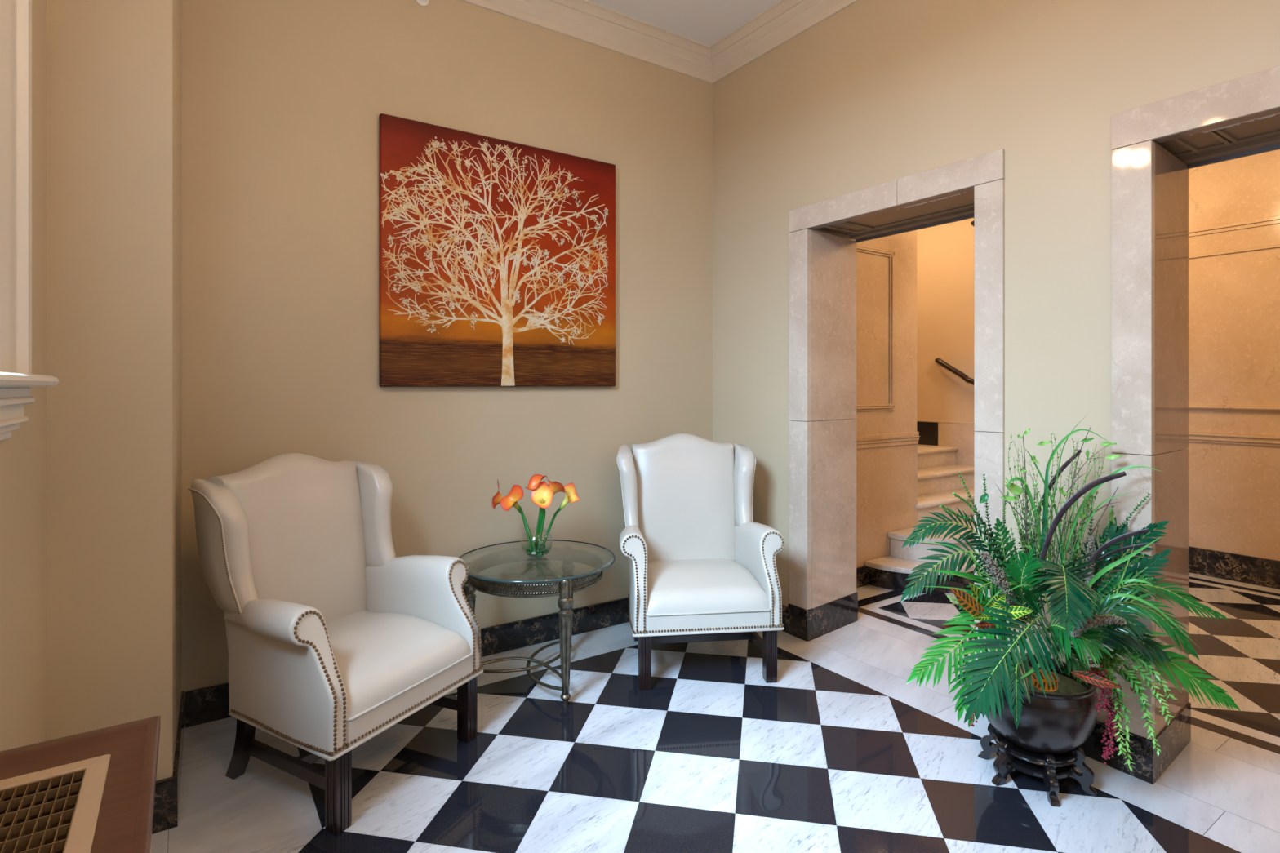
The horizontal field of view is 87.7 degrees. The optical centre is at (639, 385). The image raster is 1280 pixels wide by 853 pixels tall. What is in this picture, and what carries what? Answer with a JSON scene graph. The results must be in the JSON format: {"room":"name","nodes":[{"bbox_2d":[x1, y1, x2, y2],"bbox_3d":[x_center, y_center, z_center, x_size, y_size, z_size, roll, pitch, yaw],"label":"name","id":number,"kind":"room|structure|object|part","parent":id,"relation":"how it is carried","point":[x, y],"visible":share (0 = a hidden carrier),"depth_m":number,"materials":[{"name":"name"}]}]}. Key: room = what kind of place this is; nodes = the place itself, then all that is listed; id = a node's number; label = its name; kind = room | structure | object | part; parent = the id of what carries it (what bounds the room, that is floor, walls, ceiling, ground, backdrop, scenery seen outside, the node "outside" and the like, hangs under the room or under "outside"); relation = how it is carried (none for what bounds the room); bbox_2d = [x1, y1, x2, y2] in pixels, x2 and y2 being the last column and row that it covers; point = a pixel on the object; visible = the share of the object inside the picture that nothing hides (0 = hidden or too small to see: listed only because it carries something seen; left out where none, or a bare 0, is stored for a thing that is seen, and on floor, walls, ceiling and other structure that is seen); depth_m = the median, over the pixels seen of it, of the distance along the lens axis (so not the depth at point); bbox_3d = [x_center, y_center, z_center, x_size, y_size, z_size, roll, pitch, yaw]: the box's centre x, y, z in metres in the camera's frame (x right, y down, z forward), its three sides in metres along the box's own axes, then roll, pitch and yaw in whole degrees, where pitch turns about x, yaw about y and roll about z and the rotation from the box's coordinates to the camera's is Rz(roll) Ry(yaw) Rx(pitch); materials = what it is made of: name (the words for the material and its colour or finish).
{"room":"building lobby","nodes":[
{"label":"building lobby","id":0,"kind":"room"},
{"bbox_2d":[0,0,45,751],"bbox_3d":[-0.360,-0.414,-0.195,0.160,3.500,4.860,0,0,-34],"label":"wall","id":1,"kind":"structure","parent":0,"point":[23,455],"depth_m":1.70,"materials":[{"name":"paint"}]},
{"bbox_2d":[0,0,59,440],"bbox_3d":[-0.962,-0.855,0.789,0.190,1.938,1.865,0,0,-34],"label":"window","id":2,"kind":"structure","parent":1,"relation":"in","point":[16,377],"depth_m":1.42,"materials":[{"name":"white paint"}]},
{"bbox_2d":[45,0,182,781],"bbox_3d":[-1.796,-0.414,2.184,0.478,3.500,0.690,0,0,-34],"label":"wall","id":3,"kind":"structure","parent":0,"point":[113,68],"depth_m":1.94,"materials":[{"name":"paint"}]},
{"bbox_2d":[151,690,184,834],"bbox_3d":[-1.712,1.262,2.219,0.317,0.148,0.686,0,0,-34],"label":"baseboard","id":4,"kind":"structure","parent":3,"relation":"attached to","point":[166,798],"depth_m":2.01,"materials":[{"name":"black stone"}]},
{"bbox_2d":[182,0,712,726],"bbox_3d":[-0.831,-0.414,3.354,2.990,3.500,0.160,0,0,-34],"label":"wall","id":5,"kind":"structure","parent":0,"point":[283,101],"depth_m":3.06,"materials":[{"name":"paint"}]},
{"bbox_2d":[185,597,629,727],"bbox_3d":[-0.661,1.268,3.361,2.698,0.137,0.018,0,0,-34],"label":"baseboard","id":6,"kind":"structure","parent":5,"relation":"attached to","point":[203,705],"depth_m":3.38,"materials":[{"name":"black stone"}]},
{"bbox_2d":[416,0,428,5],"bbox_3d":[-1.014,-1.814,3.109,0.064,0.064,0.038,0,0,-34],"label":"sprinkler head","id":7,"kind":"object","parent":5,"relation":"attached to","point":[423,2],"visible":1,"depth_m":3.12},
{"bbox_2d":[378,113,615,386],"bbox_3d":[-0.657,-0.610,3.347,1.249,1.230,0.037,0,0,-34],"label":"painting","id":8,"kind":"object","parent":5,"relation":"attached to","point":[497,256],"visible":1,"depth_m":3.27,"materials":[{"name":"paint"}]},
{"bbox_2d":[460,0,712,84],"bbox_3d":[-0.626,-1.937,3.305,2.707,0.135,0.150,0,0,-34],"label":"trim","id":9,"kind":"structure","parent":5,"relation":"attached to","point":[585,20],"depth_m":3.64,"materials":[{"name":"beige paint"}]},
{"bbox_2d":[587,0,780,45],"bbox_3d":[0.824,-2.049,1.123,3.600,0.100,5.710,0,0,-34],"label":"ceiling","id":10,"kind":"structure","parent":0,"point":[706,22],"depth_m":3.58,"materials":[{"name":"paint"}]},
{"bbox_2d":[151,572,1279,852],"bbox_3d":[1.517,1.396,2.736,6.800,0.120,7.900,0,0,-34],"label":"floor","id":11,"kind":"structure","parent":0,"point":[839,753],"depth_m":2.31,"materials":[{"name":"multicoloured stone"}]},
{"bbox_2d":[0,715,159,852],"bbox_3d":[-0.688,1.024,0.681,0.274,0.623,1.678,0,0,-34],"label":"radiator cover","id":12,"kind":"object","parent":11,"relation":"on","point":[93,791],"visible":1,"depth_m":1.20,"materials":[{"name":"red wood"}]},
{"bbox_2d":[0,769,85,852],"bbox_3d":[-0.720,0.725,0.662,0.132,0.015,1.316,0,0,-34],"label":"grille","id":13,"kind":"object","parent":12,"relation":"attached to","point":[24,786],"depth_m":1.13,"materials":[{"name":"brown metal"}]},
{"bbox_3d":[-0.710,0.721,0.669,0.176,0.015,1.384,0,0,-34],"label":"grille frame","id":14,"kind":"part","parent":12,"relation":"part of","materials":[{"name":"beige wood"}]},
{"bbox_2d":[187,453,483,835],"bbox_3d":[-1.072,0.797,2.407,0.733,1.078,0.771,0,0,27],"label":"wingback chair","id":15,"kind":"object","parent":11,"relation":"on","point":[335,639],"visible":1,"depth_m":2.30,"materials":[{"name":"beige leather"}]},
{"bbox_3d":[-1.421,0.544,2.192,0.266,0.389,0.047,0,0,27],"label":"nailhead trim","id":16,"kind":"part","parent":15,"relation":"part of","materials":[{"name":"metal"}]},
{"bbox_3d":[-1.357,1.214,2.261,0.124,0.245,0.048,0,0,27],"label":"leg","id":17,"kind":"part","parent":15,"relation":"part of","materials":[{"name":"brown wood"}]},
{"bbox_3d":[-1.132,1.077,2.073,0.523,0.011,0.021,0,0,30],"label":"nailhead trim","id":18,"kind":"part","parent":15,"relation":"part of","materials":[{"name":"gold metal"}]},
{"bbox_3d":[-1.147,0.882,2.085,0.559,0.421,0.129,0,0,27],"label":"arm","id":19,"kind":"part","parent":15,"relation":"part of","materials":[{"name":"beige leather"}]},
{"bbox_3d":[-1.301,0.675,2.521,0.221,0.835,0.577,0,0,27],"label":"backrest","id":20,"kind":"part","parent":15,"relation":"part of","materials":[{"name":"beige leather"}]},
{"bbox_3d":[-0.950,0.878,1.984,0.126,0.397,0.107,0,0,27],"label":"nailhead trim","id":21,"kind":"part","parent":15,"relation":"part of","materials":[{"name":"gold metal"}]},
{"bbox_3d":[-0.909,1.214,2.006,0.052,0.243,0.052,0,0,27],"label":"leg","id":22,"kind":"part","parent":15,"relation":"part of","materials":[{"name":"brown wood"}]},
{"bbox_2d":[325,610,471,722],"bbox_3d":[-0.988,0.963,2.365,0.538,0.166,0.576,0,0,27],"label":"seat cushion","id":23,"kind":"object","parent":15,"relation":"on","point":[387,661],"depth_m":2.30,"materials":[{"name":"beige leather"}]},
{"bbox_3d":[-0.752,1.077,2.243,0.011,0.011,0.672,0,0,26],"label":"nailhead trim","id":24,"kind":"part","parent":15,"relation":"part of","materials":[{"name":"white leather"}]},
{"bbox_3d":[-0.779,1.050,2.260,0.064,0.087,0.562,0,0,27],"label":"seat rail","id":25,"kind":"part","parent":15,"relation":"part of","materials":[{"name":"beige leather"}]},
{"bbox_3d":[-0.861,0.882,2.660,0.559,0.421,0.129,0,0,27],"label":"arm","id":26,"kind":"part","parent":15,"relation":"part of","materials":[{"name":"beige leather"}]},
{"bbox_3d":[-0.661,0.878,2.563,0.126,0.397,0.107,0,0,27],"label":"nailhead trim","id":27,"kind":"part","parent":15,"relation":"part of","materials":[{"name":"white leather"}]},
{"bbox_3d":[-0.653,1.214,2.517,0.052,0.243,0.052,0,0,27],"label":"leg","id":28,"kind":"part","parent":15,"relation":"part of","materials":[{"name":"brown wood"}]},
{"bbox_2d":[458,539,615,706],"bbox_3d":[-0.471,1.060,3.032,0.720,0.552,0.720,0,0,13],"label":"side table","id":29,"kind":"object","parent":11,"relation":"on","point":[569,552],"visible":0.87,"depth_m":2.95,"materials":[{"name":"clear glass"}]},
{"bbox_3d":[-0.767,1.066,2.984,0.067,0.540,0.067,0,0,-34],"label":"leg","id":30,"kind":"part","parent":29,"relation":"part of","materials":[{"name":"grey metal"}]},
{"bbox_3d":[-0.471,0.822,3.032,0.602,0.010,0.602,0,0,-34],"label":"rope moulding","id":31,"kind":"part","parent":29,"relation":"part of","materials":[{"name":"grey metal"}]},
{"bbox_3d":[-0.471,0.856,3.032,0.602,0.010,0.602,0,0,-34],"label":"rope moulding","id":32,"kind":"part","parent":29,"relation":"part of","materials":[{"name":"grey metal"}]},
{"bbox_3d":[-0.471,0.839,3.032,0.594,0.017,0.594,0,0,-34],"label":"bead moulding","id":33,"kind":"part","parent":29,"relation":"part of","materials":[{"name":"grey metal"}]},
{"bbox_2d":[520,529,552,557],"bbox_3d":[-0.472,0.721,3.045,0.144,0.125,0.144,0,0,-34],"label":"glass vase","id":34,"kind":"object","parent":29,"relation":"on","point":[529,551],"visible":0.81,"depth_m":3.03,"materials":[{"name":"glass"}]},
{"bbox_2d":[491,480,533,555],"bbox_3d":[-0.583,0.601,3.069,0.216,0.347,0.093,0,0,1],"label":"calla lily","id":35,"kind":"object","parent":34,"relation":"in","point":[497,497],"visible":0.56,"depth_m":3.04,"materials":[{"name":"orange plant"}]},
{"bbox_3d":[-0.531,0.660,3.057,0.127,0.228,0.030,0,0,24],"label":"stem","id":36,"kind":"part","parent":35,"relation":"part of","materials":[{"name":"green plant"}]},
{"bbox_2d":[499,484,537,555],"bbox_3d":[-0.554,0.614,3.023,0.148,0.319,0.108,0,0,-34],"label":"calla lily","id":37,"kind":"object","parent":34,"relation":"in","point":[516,493],"visible":1,"depth_m":3.03,"materials":[{"name":"orange plant"}]},
{"bbox_3d":[-0.508,0.669,3.040,0.094,0.209,0.034,0,0,14],"label":"stem","id":38,"kind":"part","parent":37,"relation":"part of","materials":[{"name":"green plant"}]},
{"bbox_2d":[524,474,546,551],"bbox_3d":[-0.482,0.592,3.054,0.089,0.360,0.104,0,0,27],"label":"calla lily","id":39,"kind":"object","parent":34,"relation":"in","point":[536,478],"visible":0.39,"depth_m":3.07,"materials":[{"name":"orange plant"}]},
{"bbox_3d":[-0.469,0.644,3.068,0.013,0.256,0.045,0,0,37],"label":"stem","id":40,"kind":"part","parent":39,"relation":"part of","materials":[{"name":"green plant"}]},
{"bbox_2d":[531,480,553,555],"bbox_3d":[-0.440,0.605,2.998,0.103,0.334,0.101,0,0,-34],"label":"calla lily","id":41,"kind":"object","parent":34,"relation":"in","point":[542,496],"visible":1,"depth_m":3.01,"materials":[{"name":"yellow plant"}]},
{"bbox_3d":[-0.449,0.662,3.032,0.039,0.221,0.034,0,0,-12],"label":"stem","id":42,"kind":"part","parent":41,"relation":"part of","materials":[{"name":"green plant"}]},
{"bbox_2d":[534,481,557,546],"bbox_3d":[-0.427,0.607,3.094,0.131,0.331,0.087,0,0,-34],"label":"calla lily","id":43,"kind":"object","parent":34,"relation":"in","point":[538,531],"visible":0.23,"depth_m":3.05,"materials":[{"name":"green plant"}]},
{"bbox_3d":[-0.458,0.653,3.061,0.045,0.239,0.029,0,0,34],"label":"stem","id":44,"kind":"part","parent":43,"relation":"part of","materials":[{"name":"green plant"}]},
{"bbox_2d":[539,474,564,551],"bbox_3d":[-0.397,0.588,3.038,0.106,0.368,0.119,0,0,-34],"label":"calla lily","id":45,"kind":"object","parent":34,"relation":"in","point":[556,487],"visible":0.55,"depth_m":3.02,"materials":[{"name":"orange plant"}]},
{"bbox_3d":[-0.448,0.656,3.047,0.051,0.234,0.019,0,0,21],"label":"stem","id":46,"kind":"part","parent":45,"relation":"part of","materials":[{"name":"green plant"}]},
{"bbox_2d":[539,482,580,553],"bbox_3d":[-0.362,0.611,3.036,0.189,0.326,0.086,0,0,-12],"label":"calla lily","id":47,"kind":"object","parent":34,"relation":"in","point":[571,495],"visible":0.98,"depth_m":3.05,"materials":[{"name":"yellow plant"}]},
{"bbox_3d":[-0.412,0.667,3.055,0.102,0.213,0.016,0,0,2],"label":"stem","id":48,"kind":"part","parent":47,"relation":"part of","materials":[{"name":"green plant"}]},
{"bbox_3d":[-0.471,0.790,3.032,0.707,0.012,0.707,0,0,-34],"label":"glass","id":49,"kind":"part","parent":29,"relation":"part of","materials":[{"name":"clear glass"}]},
{"bbox_3d":[-0.311,1.066,2.778,0.067,0.540,0.067,0,0,-34],"label":"leg","id":50,"kind":"part","parent":29,"relation":"part of","materials":[{"name":"grey metal"}]},
{"bbox_3d":[-0.359,1.066,3.311,0.067,0.540,0.067,0,0,-34],"label":"leg","id":51,"kind":"part","parent":29,"relation":"part of","materials":[{"name":"grey metal"}]},
{"bbox_2d":[615,433,784,690],"bbox_3d":[0.265,0.797,3.302,0.771,1.078,0.733,0,0,-7],"label":"wingback chair","id":52,"kind":"object","parent":11,"relation":"on","point":[701,569],"visible":1,"depth_m":3.31,"materials":[{"name":"beige leather"}]},
{"bbox_3d":[-0.046,1.077,3.168,0.021,0.011,0.523,0,0,-3],"label":"nailhead trim","id":53,"kind":"part","parent":52,"relation":"part of","materials":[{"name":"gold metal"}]},
{"bbox_3d":[-0.044,0.882,3.188,0.129,0.421,0.559,0,0,-7],"label":"arm","id":54,"kind":"part","parent":52,"relation":"part of","materials":[{"name":"beige leather"}]},
{"bbox_3d":[-0.020,0.878,2.967,0.107,0.397,0.126,0,0,-7],"label":"nailhead trim","id":55,"kind":"part","parent":52,"relation":"part of","materials":[{"name":"white leather"}]},
{"bbox_3d":[-0.013,1.214,3.459,0.048,0.245,0.124,0,0,-7],"label":"leg","id":56,"kind":"part","parent":52,"relation":"part of","materials":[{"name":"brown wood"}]},
{"bbox_3d":[0.020,1.214,2.945,0.052,0.243,0.052,0,0,-7],"label":"leg","id":57,"kind":"part","parent":52,"relation":"part of","materials":[{"name":"brown wood"}]},
{"bbox_3d":[0.234,0.675,3.556,0.577,0.835,0.221,0,0,-7],"label":"backrest","id":58,"kind":"part","parent":52,"relation":"part of","materials":[{"name":"beige leather"}]},
{"bbox_3d":[0.304,1.077,2.945,0.672,0.011,0.011,0,0,-7],"label":"nailhead trim","id":59,"kind":"part","parent":52,"relation":"part of","materials":[{"name":"gold metal"}]},
{"bbox_2d":[646,558,769,617],"bbox_3d":[0.276,0.963,3.208,0.576,0.166,0.538,0,0,-7],"label":"seat cushion","id":60,"kind":"object","parent":52,"relation":"on","point":[676,587],"depth_m":3.00,"materials":[{"name":"white leather"}]},
{"bbox_3d":[0.304,1.050,2.977,0.562,0.087,0.064,0,0,-7],"label":"seat rail","id":61,"kind":"part","parent":52,"relation":"part of","materials":[{"name":"beige leather"}]},
{"bbox_3d":[0.593,0.882,3.265,0.129,0.421,0.559,0,0,-7],"label":"arm","id":62,"kind":"part","parent":52,"relation":"part of","materials":[{"name":"beige leather"}]},
{"bbox_3d":[0.588,1.214,3.014,0.052,0.243,0.052,0,0,-7],"label":"leg","id":63,"kind":"part","parent":52,"relation":"part of","materials":[{"name":"brown wood"}]},
{"bbox_3d":[0.623,0.878,3.045,0.107,0.397,0.126,0,0,-7],"label":"nailhead trim","id":64,"kind":"part","parent":52,"relation":"part of","materials":[{"name":"gold metal"}]},
{"bbox_2d":[865,444,973,593],"bbox_3d":[1.825,0.944,5.704,1.935,0.785,2.655,0,0,-34],"label":"staircase","id":65,"kind":"structure","parent":11,"relation":"on","point":[938,477],"depth_m":4.80,"materials":[{"name":"beige stone"}]},
{"bbox_2d":[977,723,1097,807],"bbox_3d":[1.355,1.268,2.285,0.349,0.136,0.351,0,0,-34],"label":"plant stand","id":66,"kind":"object","parent":11,"relation":"on","point":[1050,767],"visible":0.68,"depth_m":2.20,"materials":[{"name":"black paint"}]},
{"bbox_3d":[1.252,1.268,2.378,0.079,0.136,0.025,0,0,42],"label":"leg","id":67,"kind":"part","parent":66,"relation":"part of","materials":[{"name":"black paint"}]},
{"bbox_3d":[1.223,1.268,2.242,0.079,0.136,0.025,0,0,-18],"label":"leg","id":68,"kind":"part","parent":66,"relation":"part of","materials":[{"name":"black paint"}]},
{"bbox_3d":[1.327,1.268,2.149,0.025,0.136,0.079,0,0,12],"label":"leg","id":69,"kind":"part","parent":66,"relation":"part of","materials":[{"name":"black paint"}]},
{"bbox_2d":[896,414,1240,771],"bbox_3d":[1.359,0.658,2.203,1.075,1.124,0.519,0,0,-20],"label":"arrangement","id":70,"kind":"object","parent":66,"relation":"on","point":[1042,704],"visible":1,"depth_m":2.13,"materials":[{"name":"green plant"}]},
{"bbox_3d":[1.020,0.607,2.194,0.383,0.210,0.022,0,0,-6],"label":"grass blade","id":71,"kind":"part","parent":70,"relation":"part of","materials":[{"name":"green plant"}]},
{"bbox_3d":[1.051,0.689,2.154,0.346,0.107,0.004,0,0,-17],"label":"grass blade","id":72,"kind":"part","parent":70,"relation":"part of","materials":[{"name":"green plant"}]},
{"bbox_3d":[1.085,0.650,2.155,0.353,0.133,0.024,0,0,-20],"label":"grass blade","id":73,"kind":"part","parent":70,"relation":"part of","materials":[{"name":"green plant"}]},
{"bbox_3d":[1.118,0.617,2.204,0.058,0.142,0.005,0,0,0],"label":"grass blade","id":74,"kind":"part","parent":70,"relation":"part of","materials":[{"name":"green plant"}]},
{"bbox_3d":[1.180,0.684,2.133,0.233,0.118,0.031,0,0,-31],"label":"grass blade","id":75,"kind":"part","parent":70,"relation":"part of","materials":[{"name":"green plant"}]},
{"bbox_3d":[1.224,0.691,2.119,0.213,0.139,0.044,0,0,-42],"label":"grass blade","id":76,"kind":"part","parent":70,"relation":"part of","materials":[{"name":"green plant"}]},
{"bbox_3d":[1.313,0.485,2.277,0.146,0.344,0.014,0,0,-12],"label":"grass blade","id":77,"kind":"part","parent":70,"relation":"part of","materials":[{"name":"green plant"}]},
{"bbox_3d":[1.344,0.544,2.283,0.027,0.225,0.004,0,0,0],"label":"grass blade","id":78,"kind":"part","parent":70,"relation":"part of","materials":[{"name":"green plant"}]},
{"bbox_3d":[1.218,0.843,2.028,0.359,0.059,0.050,0,0,-42],"label":"grass blade","id":79,"kind":"part","parent":70,"relation":"part of","materials":[{"name":"green plant"}]},
{"bbox_3d":[1.355,1.101,2.285,0.363,0.237,0.363,0,0,-34],"label":"pot","id":80,"kind":"part","parent":70,"relation":"part of","materials":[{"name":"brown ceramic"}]},
{"bbox_3d":[1.384,0.422,2.283,0.149,0.431,0.008,0,0,-3],"label":"grass blade","id":81,"kind":"part","parent":70,"relation":"part of","materials":[{"name":"green plant"}]},
{"bbox_3d":[1.381,0.459,2.280,0.037,0.390,0.005,0,0,-21],"label":"grass blade","id":82,"kind":"part","parent":70,"relation":"part of","materials":[{"name":"green plant"}]},
{"bbox_3d":[1.464,0.357,2.285,0.151,0.523,0.001,0,0,0],"label":"grass blade","id":83,"kind":"part","parent":70,"relation":"part of","materials":[{"name":"green plant"}]},
{"bbox_3d":[1.509,0.437,2.285,0.166,0.439,0.001,0,0,0],"label":"grass blade","id":84,"kind":"part","parent":70,"relation":"part of","materials":[{"name":"green plant"}]},
{"bbox_3d":[1.501,0.411,2.264,0.166,0.528,0.157,0,0,-34],"label":"grass blade","id":85,"kind":"part","parent":70,"relation":"part of","materials":[{"name":"green plant"}]},
{"bbox_3d":[1.553,0.512,2.243,0.198,0.327,0.008,0,0,23],"label":"grass blade","id":86,"kind":"part","parent":70,"relation":"part of","materials":[{"name":"green plant"}]},
{"bbox_3d":[1.565,0.470,2.229,0.300,0.412,0.032,0,0,28],"label":"grass blade","id":87,"kind":"part","parent":70,"relation":"part of","materials":[{"name":"green plant"}]},
{"bbox_3d":[1.546,0.604,2.165,0.109,0.257,0.218,0,0,-34],"label":"grass blade","id":88,"kind":"part","parent":70,"relation":"part of","materials":[{"name":"green plant"}]},
{"bbox_3d":[1.569,0.622,2.165,0.081,0.213,0.001,0,0,0],"label":"grass blade","id":89,"kind":"part","parent":70,"relation":"part of","materials":[{"name":"green plant"}]},
{"bbox_3d":[1.570,0.686,2.164,0.190,0.128,0.027,0,0,32],"label":"grass blade","id":90,"kind":"part","parent":70,"relation":"part of","materials":[{"name":"green plant"}]},
{"bbox_3d":[1.608,0.748,2.145,0.183,0.162,0.270,0,0,-34],"label":"grass blade","id":91,"kind":"part","parent":70,"relation":"part of","materials":[{"name":"green plant"}]},
{"bbox_3d":[1.553,0.766,2.124,0.263,0.052,0.047,0,0,18],"label":"grass blade","id":92,"kind":"part","parent":70,"relation":"part of","materials":[{"name":"green plant"}]},
{"bbox_3d":[1.459,1.268,2.192,0.042,0.136,0.081,0,0,-34],"label":"leg","id":93,"kind":"part","parent":66,"relation":"part of","materials":[{"name":"black paint"}]},
{"bbox_2d":[851,230,916,567],"bbox_3d":[1.351,-0.264,4.643,1.229,3.200,0.478,0,0,-34],"label":"wall","id":94,"kind":"structure","parent":0,"point":[885,475],"depth_m":4.57,"materials":[{"name":"paint"}]},
{"bbox_2d":[856,565,869,587],"bbox_3d":[1.269,1.271,4.289,0.635,0.130,0.016,0,0,-34],"label":"baseboard","id":95,"kind":"structure","parent":94,"relation":"attached to","point":[862,572],"depth_m":4.42,"materials":[{"name":"black stone"}]},
{"bbox_2d":[856,244,919,525],"bbox_3d":[1.493,0.130,4.438,1.232,2.133,0.026,0,0,-34],"label":"trim","id":96,"kind":"structure","parent":94,"relation":"attached to","point":[869,441],"depth_m":4.60,"materials":[{"name":"stone"}]},
{"bbox_2d":[916,217,973,524],"bbox_3d":[2.554,-0.264,6.584,0.240,3.200,2.300,0,0,-34],"label":"wall","id":97,"kind":"structure","parent":0,"point":[944,252],"depth_m":6.04,"materials":[{"name":"paint"}]},
{"bbox_2d":[916,422,937,445],"bbox_3d":[2.295,0.488,6.738,0.015,0.296,1.553,0,0,-34],"label":"baseboard","id":98,"kind":"structure","parent":97,"relation":"attached to","point":[928,431],"depth_m":6.17,"materials":[{"name":"black tile"}]},
{"bbox_2d":[916,418,973,424],"bbox_3d":[2.479,0.327,6.472,0.010,0.022,2.200,0,0,-34],"label":"trim","id":99,"kind":"structure","parent":97,"relation":"attached to","point":[917,420],"depth_m":6.03,"materials":[{"name":"paint"}]},
{"bbox_2d":[934,355,973,385],"bbox_3d":[2.857,-0.066,5.809,0.088,0.405,0.680,0,0,-30],"label":"handrail","id":100,"kind":"object","parent":97,"relation":"attached to","point":[939,360],"visible":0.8,"depth_m":5.89,"materials":[{"name":"brown wood"}]},
{"bbox_2d":[937,422,975,466],"bbox_3d":[2.914,0.688,5.828,0.015,0.696,0.646,0,0,-34],"label":"trim","id":101,"kind":"structure","parent":97,"relation":"attached to","point":[961,436],"depth_m":5.92,"materials":[{"name":"beige stone"}]},
{"bbox_2d":[712,0,1279,724],"bbox_3d":[2.139,-0.414,2.016,0.420,3.500,5.710,0,0,-34],"label":"wall","id":102,"kind":"structure","parent":0,"point":[875,92],"depth_m":2.69,"materials":[{"name":"paint"}]},
{"bbox_2d":[710,0,858,84],"bbox_3d":[1.906,-1.937,1.852,0.150,0.135,5.400,0,0,-34],"label":"trim","id":103,"kind":"structure","parent":102,"relation":"attached to","point":[785,20],"depth_m":3.64,"materials":[{"name":"beige paint"}]},
{"bbox_2d":[781,604,787,633],"bbox_3d":[0.630,1.268,3.847,0.018,0.137,0.625,0,0,-34],"label":"baseboard","id":104,"kind":"structure","parent":102,"relation":"attached to","point":[784,609],"depth_m":3.60,"materials":[{"name":"black stone"}]},
{"bbox_2d":[787,148,1004,715],"bbox_3d":[1.314,0.197,3.246,0.476,2.279,1.138,0,0,-34],"label":"door frame","id":105,"kind":"structure","parent":102,"relation":"in","point":[824,596],"depth_m":3.51,"materials":[{"name":"beige stone"}]},
{"bbox_2d":[1078,720,1110,766],"bbox_3d":[1.552,1.268,2.491,0.018,0.137,0.372,0,0,-34],"label":"baseboard","id":106,"kind":"object","parent":102,"relation":"attached to","point":[1093,746],"visible":0.19,"depth_m":2.37,"materials":[{"name":"black stone"}]},
{"bbox_2d":[1110,66,1279,784],"bbox_3d":[2.198,0.194,1.919,0.448,2.285,1.302,0,0,-34],"label":"door frame","id":107,"kind":"structure","parent":102,"relation":"in","point":[1154,146],"depth_m":2.29,"materials":[{"name":"beige stone"}]},
{"bbox_2d":[1188,149,1279,560],"bbox_3d":[4.841,-0.264,3.573,0.160,3.200,5.250,0,0,-34],"label":"wall","id":108,"kind":"structure","parent":0,"point":[1234,298],"depth_m":4.56,"materials":[{"name":"paint"}]},
{"bbox_2d":[1188,215,1279,446],"bbox_3d":[4.720,-0.356,3.582,0.030,1.515,5.100,0,0,-34],"label":"trim","id":109,"kind":"structure","parent":108,"relation":"attached to","point":[1260,233],"depth_m":4.55,"materials":[{"name":"paint"}]},
{"bbox_2d":[1188,546,1279,589],"bbox_3d":[4.725,1.244,3.585,0.018,0.185,5.100,0,0,-34],"label":"baseboard","id":110,"kind":"structure","parent":108,"relation":"attached to","point":[1260,571],"depth_m":4.54,"materials":[{"name":"black stone"}]}
]}

